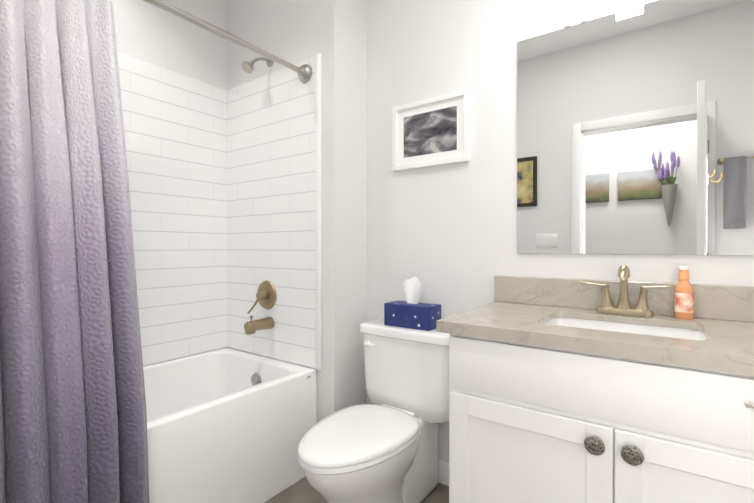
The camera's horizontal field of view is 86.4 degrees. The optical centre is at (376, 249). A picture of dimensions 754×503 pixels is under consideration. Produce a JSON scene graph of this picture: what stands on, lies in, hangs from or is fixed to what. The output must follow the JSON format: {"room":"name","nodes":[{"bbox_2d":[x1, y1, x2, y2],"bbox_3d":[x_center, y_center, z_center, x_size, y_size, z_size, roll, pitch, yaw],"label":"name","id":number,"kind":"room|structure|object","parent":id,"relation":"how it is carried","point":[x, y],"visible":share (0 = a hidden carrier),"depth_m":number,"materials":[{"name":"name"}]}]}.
{"room":"bathroom","nodes":[
{"label":"bathroom","id":0,"kind":"room"},
{"bbox_2d":[113,0,226,365],"bbox_3d":[-1.477,-0.271,1.771,0.120,2.740,1.761,0,0,36],"label":"wall","id":1,"kind":"structure","parent":0,"point":[150,33],"depth_m":2.19,"materials":[{"name":"white paint"}]},
{"bbox_2d":[117,52,321,369],"bbox_3d":[-1.039,-0.181,1.600,0.790,1.557,1.524,0,0,36],"label":"tiled wall","id":2,"kind":"structure","parent":1,"relation":"attached to","point":[225,188],"depth_m":2.17,"materials":[{"name":"white tile"}]},
{"bbox_2d":[143,0,311,82],"bbox_3d":[-0.800,-0.884,1.423,0.090,0.090,1.523,0,0,36],"label":"shower curtain rod","id":3,"kind":"object","parent":2,"relation":"attached to","point":[304,72],"visible":1,"depth_m":1.66,"materials":[{"name":"silver metal"}]},
{"bbox_2d":[0,0,148,502],"bbox_3d":[-0.947,0.069,1.074,0.230,1.947,0.611,0,0,36],"label":"shower curtain","id":4,"kind":"object","parent":3,"relation":"hanging from","point":[73,420],"visible":1,"depth_m":1.13,"materials":[{"name":"purple fabric"}]},
{"bbox_2d":[244,316,273,334],"bbox_3d":[-0.628,0.394,2.134,0.066,0.096,0.156,0,0,36],"label":"tub spout","id":5,"kind":"object","parent":2,"relation":"attached to","point":[252,327],"visible":1,"depth_m":2.10,"materials":[{"name":"brown metal"}]},
{"bbox_2d":[247,280,276,313],"bbox_3d":[-0.633,0.261,2.178,0.160,0.178,0.090,0,0,36],"label":"shower valve","id":6,"kind":"object","parent":2,"relation":"attached to","point":[266,295],"visible":1,"depth_m":2.18,"materials":[{"name":"brown metal"}]},
{"bbox_2d":[227,0,366,422],"bbox_3d":[-0.496,-0.274,2.381,0.991,2.740,0.379,0,0,36],"label":"wall","id":7,"kind":"structure","parent":0,"point":[333,33],"depth_m":2.03,"materials":[{"name":"white paint"}]},
{"bbox_2d":[242,57,273,73],"bbox_3d":[-0.639,-0.992,2.138,0.062,0.137,0.175,0,0,36],"label":"shower head","id":8,"kind":"object","parent":7,"relation":"attached to","point":[247,66],"visible":0.88,"depth_m":2.10},
{"bbox_2d":[264,477,448,502],"bbox_3d":[-0.221,1.136,0.346,3.836,0.060,3.360,0,0,36],"label":"floor","id":9,"kind":"structure","parent":0,"point":[302,490],"depth_m":1.79,"materials":[{"name":"tile"}]},
{"bbox_2d":[143,347,316,502],"bbox_3d":[-1.050,0.850,1.613,0.759,0.500,1.520,0,0,36],"label":"bathtub","id":10,"kind":"object","parent":9,"relation":"on","point":[228,425],"visible":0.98,"depth_m":1.73,"materials":[{"name":"white ceramic"}]},
{"bbox_2d":[298,318,448,502],"bbox_3d":[-0.002,0.727,1.627,0.496,0.745,0.774,0,0,36],"label":"toilet","id":11,"kind":"object","parent":9,"relation":"on","point":[383,447],"visible":0.92,"depth_m":1.65,"materials":[{"name":"white ceramic"}]},
{"bbox_2d":[384,277,440,330],"bbox_3d":[0.163,0.240,1.846,0.238,0.226,0.115,0,0,36],"label":"tissue box","id":12,"kind":"object","parent":11,"relation":"on","point":[411,312],"visible":1,"depth_m":1.81,"materials":[{"name":"blue cardboard"}]},
{"bbox_2d":[436,265,753,502],"bbox_3d":[0.748,0.579,1.204,1.008,1.046,0.584,0,0,36],"label":"bathroom vanity","id":13,"kind":"object","parent":9,"relation":"on","point":[622,390],"visible":1,"depth_m":1.08,"materials":[{"name":"white paint"}]},
{"bbox_2d":[579,265,673,316],"bbox_3d":[0.843,0.140,1.372,0.279,0.171,0.093,0,0,36],"label":"faucet","id":14,"kind":"object","parent":13,"relation":"on","point":[606,309],"depth_m":1.37,"materials":[{"name":"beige metal"}]},
{"bbox_2d":[674,266,693,319],"bbox_3d":[1.003,0.139,1.312,0.053,0.172,0.053,0,0,36],"label":"soap bottle","id":15,"kind":"object","parent":13,"relation":"on","point":[683,298],"visible":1,"depth_m":1.30,"materials":[{"name":"orange plastic"}]},
{"bbox_2d":[367,0,753,462],"bbox_3d":[0.897,-0.270,1.529,2.264,2.740,0.120,0,0,36],"label":"wall","id":16,"kind":"structure","parent":0,"point":[446,235],"depth_m":1.82,"materials":[{"name":"white paint"}]},
{"bbox_2d":[392,89,469,170],"bbox_3d":[0.247,-0.554,1.910,0.406,0.320,0.024,0,0,36],"label":"framed picture","id":17,"kind":"object","parent":16,"relation":"attached to","point":[432,131],"visible":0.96,"depth_m":1.90,"materials":[{"name":"white wood"}]},
{"bbox_2d":[438,459,448,485],"bbox_3d":[0.226,1.045,1.939,0.705,0.105,0.016,0,0,36],"label":"baseboard","id":18,"kind":"structure","parent":16,"relation":"attached to","point":[444,472],"depth_m":1.86,"materials":[{"name":"white paint"}]},
{"bbox_2d":[517,0,753,254],"bbox_3d":[0.882,-0.425,1.458,0.734,0.886,0.008,0,0,36],"label":"mirror","id":19,"kind":"object","parent":16,"relation":"attached to","point":[635,130],"visible":1,"depth_m":1.42,"materials":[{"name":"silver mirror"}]}
]}

